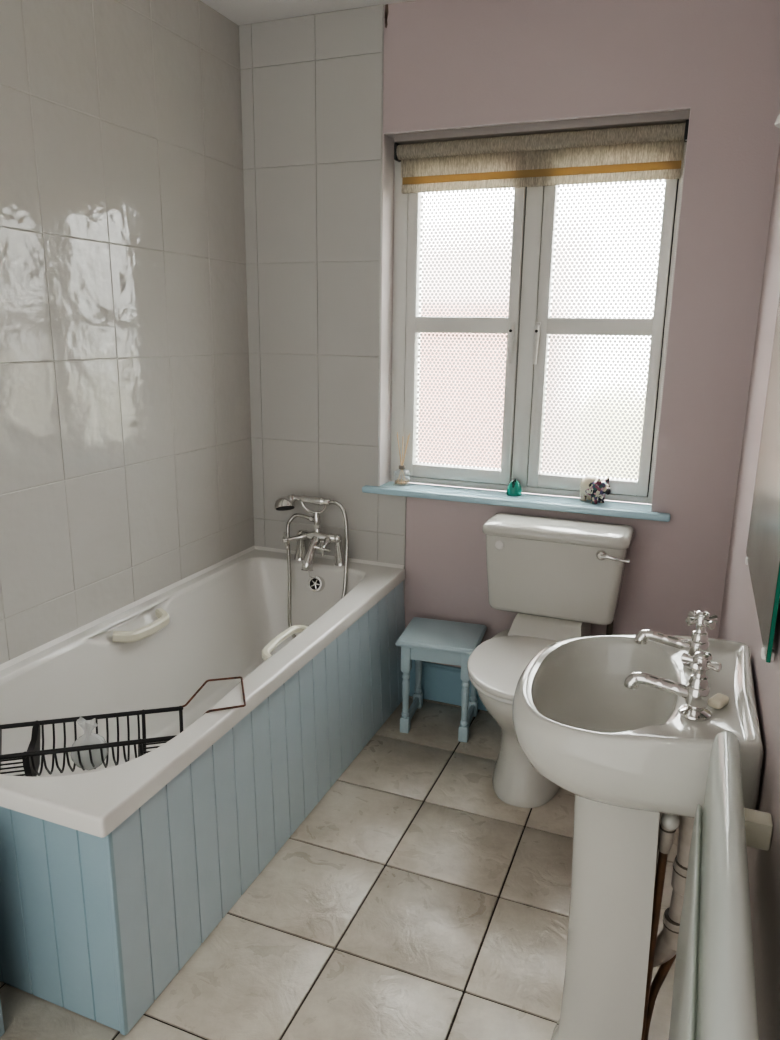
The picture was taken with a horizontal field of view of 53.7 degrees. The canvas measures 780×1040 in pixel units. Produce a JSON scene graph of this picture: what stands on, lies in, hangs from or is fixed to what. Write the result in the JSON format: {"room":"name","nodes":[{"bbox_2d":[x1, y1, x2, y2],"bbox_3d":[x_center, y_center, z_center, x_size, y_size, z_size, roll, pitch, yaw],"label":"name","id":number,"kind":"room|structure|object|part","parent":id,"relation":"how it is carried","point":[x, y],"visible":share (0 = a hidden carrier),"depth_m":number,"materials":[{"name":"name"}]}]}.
{"room":"bathroom","nodes":[
{"label":"bathroom","id":0,"kind":"room"},
{"bbox_2d":[0,0,253,664],"bbox_3d":[-1.216,-0.243,1.621,0.151,2.627,3.700,6,15,21],"label":"wall","id":1,"kind":"structure","parent":0,"point":[126,450],"depth_m":2.32,"materials":[{"name":"grey tile"}]},
{"bbox_2d":[0,546,403,670],"bbox_3d":[-0.568,0.330,2.327,0.668,0.012,1.684,6,15,21],"label":"trim","id":2,"kind":"structure","parent":1,"relation":"attached to","point":[30,653],"depth_m":2.61,"materials":[{"name":"white"}]},
{"bbox_2d":[200,0,412,25],"bbox_3d":[-0.294,-1.370,0.970,2.100,0.100,3.700,6,15,21],"label":"ceiling","id":3,"kind":"structure","parent":0,"point":[240,12],"depth_m":2.58,"materials":[{"name":"white paint"}]},
{"bbox_2d":[0,696,678,1039],"bbox_3d":[-0.301,1.085,1.651,1.800,0.060,3.550,6,15,21],"label":"floor","id":4,"kind":"structure","parent":0,"point":[412,901],"depth_m":1.90,"materials":[{"name":"beige tile"}]},
{"bbox_2d":[0,999,4,1036],"bbox_3d":[-1.062,0.857,1.443,0.448,0.462,0.389,6,15,21],"label":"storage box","id":5,"kind":"object","parent":4,"relation":"on","point":[2,1031],"visible":1,"depth_m":1.58,"materials":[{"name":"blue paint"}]},
{"bbox_2d":[0,549,404,1034],"bbox_3d":[-0.554,0.593,2.385,0.703,0.528,1.688,6,15,21],"label":"bathtub","id":6,"kind":"object","parent":4,"relation":"on","point":[113,877],"visible":0.98,"depth_m":2.01,"materials":[{"name":"white plastic"}]},
{"bbox_3d":[-0.859,0.791,1.659,0.690,0.486,0.020,6,15,21],"label":"panel","id":7,"kind":"part","parent":6,"relation":"part of","materials":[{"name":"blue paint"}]},
{"bbox_2d":[0,676,245,776],"bbox_3d":[-0.713,0.525,1.867,0.717,0.166,0.169,-3,14,-14],"label":"caddy","id":8,"kind":"object","parent":6,"relation":"hanging from","point":[31,758],"visible":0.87,"depth_m":1.87,"materials":[{"name":"black metal"}]},
{"bbox_3d":[-0.711,0.531,1.794,0.430,0.011,0.011,-3,14,-14],"label":"rail","id":9,"kind":"part","parent":8,"relation":"part of","materials":[{"name":"black metal"}]},
{"bbox_3d":[-0.748,0.496,1.933,0.430,0.011,0.011,-3,14,-14],"label":"rail","id":10,"kind":"part","parent":8,"relation":"part of","materials":[{"name":"black metal"}]},
{"bbox_2d":[75,741,104,766],"bbox_3d":[-0.729,0.539,1.865,0.085,0.125,0.086,6,15,21],"label":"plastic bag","id":11,"kind":"object","parent":8,"relation":"in","point":[96,755],"visible":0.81,"depth_m":1.85,"materials":[{"name":"white plastic"}]},
{"bbox_3d":[-0.444,0.466,1.923,0.163,0.071,0.169,-3,14,-14],"label":"arm","id":12,"kind":"part","parent":8,"relation":"part of","materials":[{"name":"metal"}]},
{"bbox_3d":[-0.253,0.643,2.289,0.043,0.486,1.660,6,15,21],"label":"panel","id":13,"kind":"part","parent":6,"relation":"part of","materials":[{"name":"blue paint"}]},
{"bbox_2d":[282,502,344,570],"bbox_3d":[-0.300,0.056,2.968,0.250,0.260,0.153,6,15,21],"label":"mixer tap","id":14,"kind":"object","parent":6,"relation":"on","point":[316,536],"visible":0.99,"depth_m":2.97,"materials":[{"name":"silver metal"}]},
{"bbox_3d":[-0.369,0.076,2.996,0.094,0.063,0.062,-5,15,-21],"label":"cross handle","id":15,"kind":"part","parent":14,"relation":"part of","materials":[{"name":"silver metal"}]},
{"bbox_3d":[-0.305,0.126,2.962,0.048,0.126,0.107,6,15,21],"label":"spout","id":16,"kind":"part","parent":14,"relation":"part of","materials":[{"name":"silver metal"}]},
{"bbox_2d":[274,494,348,638],"bbox_3d":[-0.330,0.176,2.947,0.326,0.512,0.241,6,15,21],"label":"handset","id":17,"kind":"object","parent":14,"relation":"on","point":[283,503],"visible":0.88,"depth_m":2.97,"materials":[{"name":"silver metal"}]},
{"bbox_3d":[-0.410,-0.046,3.011,0.070,0.033,0.069,6,15,21],"label":"spray plate","id":18,"kind":"part","parent":17,"relation":"part of","materials":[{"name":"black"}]},
{"bbox_3d":[-0.313,-0.076,2.982,0.178,0.038,0.036,6,15,21],"label":"handle","id":19,"kind":"part","parent":17,"relation":"part of","materials":[{"name":"silver metal"}]},
{"bbox_3d":[-0.247,0.101,2.946,0.063,0.069,0.084,6,15,21],"label":"cross handle","id":20,"kind":"part","parent":14,"relation":"part of","materials":[{"name":"silver metal"}]},
{"bbox_2d":[311,579,319,588],"bbox_3d":[-0.288,0.247,2.981,0.036,0.037,0.017,6,15,21],"label":"grille","id":21,"kind":"object","parent":6,"relation":"attached to","point":[315,583],"depth_m":2.98,"materials":[{"name":"silver metal"}]},
{"bbox_2d":[395,617,486,742],"bbox_3d":[0.188,0.581,2.833,0.286,0.360,0.256,5,14,15],"label":"wooden stool","id":22,"kind":"object","parent":4,"relation":"on","point":[423,639],"visible":0.83,"depth_m":2.74,"materials":[{"name":"teal paint"}]},
{"bbox_3d":[0.057,0.606,2.773,0.034,0.338,0.034,5,14,15],"label":"leg","id":23,"kind":"part","parent":22,"relation":"part of","materials":[{"name":"teal paint"}]},
{"bbox_3d":[0.110,0.561,2.956,0.034,0.338,0.034,5,14,15],"label":"leg","id":24,"kind":"part","parent":22,"relation":"part of","materials":[{"name":"teal paint"}]},
{"bbox_3d":[0.190,0.418,2.793,0.286,0.023,0.256,5,14,15],"label":"seat","id":25,"kind":"part","parent":22,"relation":"part of","materials":[{"name":"teal paint"}]},
{"bbox_3d":[0.265,0.623,2.716,0.034,0.338,0.034,5,14,15],"label":"leg","id":26,"kind":"part","parent":22,"relation":"part of","materials":[{"name":"teal paint"}]},
{"bbox_3d":[0.318,0.578,2.900,0.034,0.338,0.034,5,14,15],"label":"leg","id":27,"kind":"part","parent":22,"relation":"part of","materials":[{"name":"teal paint"}]},
{"bbox_2d":[467,512,633,807],"bbox_3d":[0.473,0.452,2.473,0.491,0.794,0.704,6,15,21],"label":"toilet","id":28,"kind":"object","parent":4,"relation":"on","point":[561,577],"visible":0.6,"depth_m":2.53,"materials":[{"name":"white glazed ceramic"},{"name":"white plastic"},{"name":"chrome metal"}]},
{"bbox_3d":[0.426,0.466,2.354,0.374,0.014,0.435,6,15,21],"label":"seat","id":29,"kind":"part","parent":28,"relation":"part of","materials":[{"name":"white plastic"}]},
{"bbox_3d":[0.427,0.446,2.348,0.379,0.019,0.448,6,15,21],"label":"lid","id":30,"kind":"part","parent":28,"relation":"part of","materials":[{"name":"white plastic"}]},
{"bbox_3d":[0.566,0.032,2.606,0.485,0.040,0.204,6,15,21],"label":"cistern lid","id":31,"kind":"part","parent":28,"relation":"part of","materials":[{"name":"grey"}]},
{"bbox_3d":[0.708,0.119,2.453,0.106,0.036,0.031,6,15,21],"label":"flush lever","id":32,"kind":"part","parent":28,"relation":"part of","materials":[{"name":"silver metal"}]},
{"bbox_2d":[512,634,762,1039],"bbox_3d":[0.418,0.673,1.449,0.395,0.855,0.460,6,15,21],"label":"washbasin","id":33,"kind":"object","parent":4,"relation":"on","point":[627,757],"visible":0.91,"depth_m":1.36,"materials":[{"name":"grey ceramic"}]},
{"bbox_2d":[512,634,762,817],"bbox_3d":[0.423,0.348,1.369,0.395,0.185,0.460,6,15,21],"label":"basin","id":34,"kind":"object","parent":33,"relation":"in","point":[576,722],"depth_m":1.24,"materials":[{"name":"grey ceramic"}]},
{"bbox_2d":[624,651,721,721],"bbox_3d":[0.447,0.254,1.225,0.141,0.106,0.060,6,15,21],"label":"tap","id":35,"kind":"object","parent":33,"relation":"on","point":[696,692],"visible":1,"depth_m":1.21,"materials":[{"name":"silver metal"}]},
{"bbox_3d":[0.429,0.264,1.235,0.101,0.031,0.023,6,15,21],"label":"spout","id":36,"kind":"part","parent":35,"relation":"part of","materials":[{"name":"silver metal"}]},
{"bbox_3d":[0.485,0.224,1.202,0.051,0.037,0.051,0,14,-3],"label":"cross handle","id":37,"kind":"part","parent":35,"relation":"part of","materials":[{"name":"silver metal"}]},
{"bbox_2d":[653,816,693,966],"bbox_3d":[0.498,0.660,1.413,0.142,0.467,0.062,13,19,41],"label":"pipe","id":38,"kind":"object","parent":33,"relation":"attached to","point":[666,942],"visible":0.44,"depth_m":1.38,"materials":[{"name":"grey plastic"}]},
{"bbox_2d":[634,610,717,670],"bbox_3d":[0.522,0.209,1.409,0.136,0.106,0.051,8,16,28],"label":"tap","id":39,"kind":"object","parent":33,"relation":"on","point":[698,641],"visible":0.91,"depth_m":1.39,"materials":[{"name":"silver metal"}]},
{"bbox_3d":[0.502,0.220,1.414,0.101,0.031,0.023,6,15,21],"label":"spout","id":40,"kind":"part","parent":39,"relation":"part of","materials":[{"name":"silver metal"}]},
{"bbox_3d":[0.559,0.180,1.381,0.051,0.037,0.051,8,16,28],"label":"cross handle","id":41,"kind":"part","parent":39,"relation":"part of","materials":[{"name":"silver metal"}]},
{"bbox_2d":[708,693,728,708],"bbox_3d":[0.530,0.292,1.242,0.036,0.016,0.022,-12,19,-42],"label":"soap","id":42,"kind":"object","parent":33,"relation":"on","point":[719,700],"visible":0.98,"depth_m":1.23,"materials":[{"name":"beige"}]},
{"bbox_2d":[641,813,679,1039],"bbox_3d":[0.478,0.804,1.398,0.032,0.626,0.041,6,15,21],"label":"pipe","id":43,"kind":"object","parent":4,"relation":"on","point":[670,823],"visible":0.82,"depth_m":1.35,"materials":[{"name":"grey plastic"}]},
{"bbox_2d":[239,0,779,667],"bbox_3d":[0.396,-0.497,2.806,1.950,2.473,0.255,6,15,21],"label":"wall","id":44,"kind":"structure","parent":0,"point":[320,93],"depth_m":2.60,"materials":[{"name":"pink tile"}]},
{"bbox_3d":[-0.244,-0.532,2.924,0.669,2.466,0.009,6,15,21],"label":"tile panel","id":45,"kind":"part","parent":44,"relation":"part of","materials":[{"name":"grey tile"}]},
{"bbox_2d":[409,660,486,710],"bbox_3d":[0.587,0.682,2.871,1.102,0.150,0.020,6,15,21],"label":"baseboard","id":46,"kind":"structure","parent":44,"relation":"attached to","point":[439,682],"depth_m":3.01,"materials":[{"name":"blue paint"}]},
{"bbox_2d":[362,481,670,521],"bbox_3d":[0.434,-0.076,2.799,1.110,0.024,0.148,6,15,21],"label":"window sill","id":47,"kind":"structure","parent":44,"relation":"attached to","point":[459,494],"depth_m":2.75,"materials":[{"name":"teal paint"}]},
{"bbox_2d":[394,432,409,484],"bbox_3d":[0.046,-0.231,2.932,0.055,0.202,0.054,6,15,21],"label":"reed diffuser","id":48,"kind":"object","parent":47,"relation":"on","point":[404,481],"visible":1,"depth_m":2.93,"materials":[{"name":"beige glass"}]},
{"bbox_2d":[506,478,521,495],"bbox_3d":[0.454,-0.122,2.806,0.055,0.062,0.055,6,15,21],"label":"bell ornament","id":49,"kind":"object","parent":47,"relation":"on","point":[514,487],"visible":1,"depth_m":2.79,"materials":[{"name":"green glass"}]},
{"bbox_2d":[580,475,610,503],"bbox_3d":[0.718,-0.109,2.702,0.066,0.094,0.133,-7,16,-29],"label":"ornament","id":50,"kind":"object","parent":47,"relation":"on","point":[592,488],"visible":1,"depth_m":2.68,"materials":[{"name":"ceramic"}]},
{"bbox_2d":[379,107,690,510],"bbox_3d":[0.448,-0.691,2.666,0.990,1.235,0.108,6,15,21],"label":"trim","id":51,"kind":"structure","parent":44,"relation":"attached to","point":[388,138],"depth_m":2.80,"materials":[{"name":"white paint"}]},
{"bbox_2d":[390,142,686,503],"bbox_3d":[0.472,-0.706,2.726,0.990,1.235,0.112,6,15,21],"label":"window","id":52,"kind":"structure","parent":44,"relation":"in","point":[529,324],"depth_m":2.73,"materials":[{"name":"white plastic"}]},
{"bbox_3d":[0.266,-0.715,2.820,0.423,1.148,0.061,6,15,21],"label":"sash","id":53,"kind":"part","parent":52,"relation":"part of","materials":[{"name":"white plastic"}]},
{"bbox_3d":[0.270,-0.720,2.825,0.348,1.059,0.006,6,15,21],"label":"pane","id":54,"kind":"part","parent":52,"relation":"part of","materials":[{"name":"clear glass"}]},
{"bbox_3d":[0.427,-0.627,2.723,0.020,0.143,0.034,6,15,21],"label":"handle","id":55,"kind":"part","parent":52,"relation":"part of","materials":[{"name":"white plastic"}]},
{"bbox_3d":[0.512,-0.618,2.690,0.020,0.143,0.034,6,15,21],"label":"handle","id":56,"kind":"part","parent":52,"relation":"part of","materials":[{"name":"white plastic"}]},
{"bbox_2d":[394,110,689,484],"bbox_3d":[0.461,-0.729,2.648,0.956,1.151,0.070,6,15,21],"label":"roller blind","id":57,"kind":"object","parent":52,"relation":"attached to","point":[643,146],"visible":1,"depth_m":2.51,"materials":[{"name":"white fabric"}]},
{"bbox_3d":[0.469,-1.275,2.513,0.956,0.026,0.070,6,15,21],"label":"head rail","id":58,"kind":"part","parent":57,"relation":"part of","materials":[{"name":"grey"}]},
{"bbox_3d":[0.892,-0.639,2.466,0.005,1.076,0.004,6,15,21],"label":"bead chain","id":59,"kind":"part","parent":57,"relation":"part of","materials":[{"name":"white"}]},
{"bbox_3d":[0.718,-0.665,2.646,0.421,1.148,0.061,6,15,21],"label":"sash","id":60,"kind":"part","parent":52,"relation":"part of","materials":[{"name":"white plastic"}]},
{"bbox_3d":[0.723,-0.670,2.651,0.348,1.059,0.006,6,15,21],"label":"pane","id":61,"kind":"part","parent":52,"relation":"part of","materials":[{"name":"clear glass"}]},
{"bbox_2d":[718,144,779,1039],"bbox_3d":[0.594,-0.045,0.926,0.150,2.627,3.700,6,15,21],"label":"wall","id":62,"kind":"structure","parent":0,"point":[739,622],"depth_m":1.36,"materials":[{"name":"pink paint"}]},
{"bbox_2d":[644,955,675,1039],"bbox_3d":[0.554,0.876,1.467,0.133,0.456,0.020,14,19,42],"label":"copper pipe","id":63,"kind":"object","parent":62,"relation":"attached to","point":[665,967],"visible":0.27,"depth_m":1.50,"materials":[{"name":"brown metal"}]},
{"bbox_2d":[744,808,772,850],"bbox_3d":[0.314,0.477,0.659,0.074,0.038,0.781,6,15,21],"label":"towel rail","id":64,"kind":"object","parent":62,"relation":"attached to","point":[758,824],"visible":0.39,"depth_m":0.98,"materials":[{"name":"beige plastic"}]},
{"bbox_2d":[669,730,758,1039],"bbox_3d":[0.340,0.570,0.838,0.068,0.455,0.624,6,15,21],"label":"radiator","id":65,"kind":"object","parent":64,"relation":"hanging from","point":[714,996],"visible":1,"depth_m":0.79,"materials":[{"name":"white metal"}]},
{"bbox_2d":[745,294,779,662],"bbox_3d":[0.662,-0.246,1.282,0.017,0.810,0.610,6,15,21],"label":"wall mirror","id":66,"kind":"object","parent":62,"relation":"attached to","point":[762,559],"visible":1,"depth_m":1.32,"materials":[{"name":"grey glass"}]},
{"bbox_2d":[775,113,779,127],"bbox_3d":[0.716,-0.759,1.346,0.065,0.131,0.104,6,15,21],"label":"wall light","id":67,"kind":"object","parent":62,"relation":"attached to","point":[777,122],"visible":1,"depth_m":1.38,"materials":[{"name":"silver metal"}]}
]}

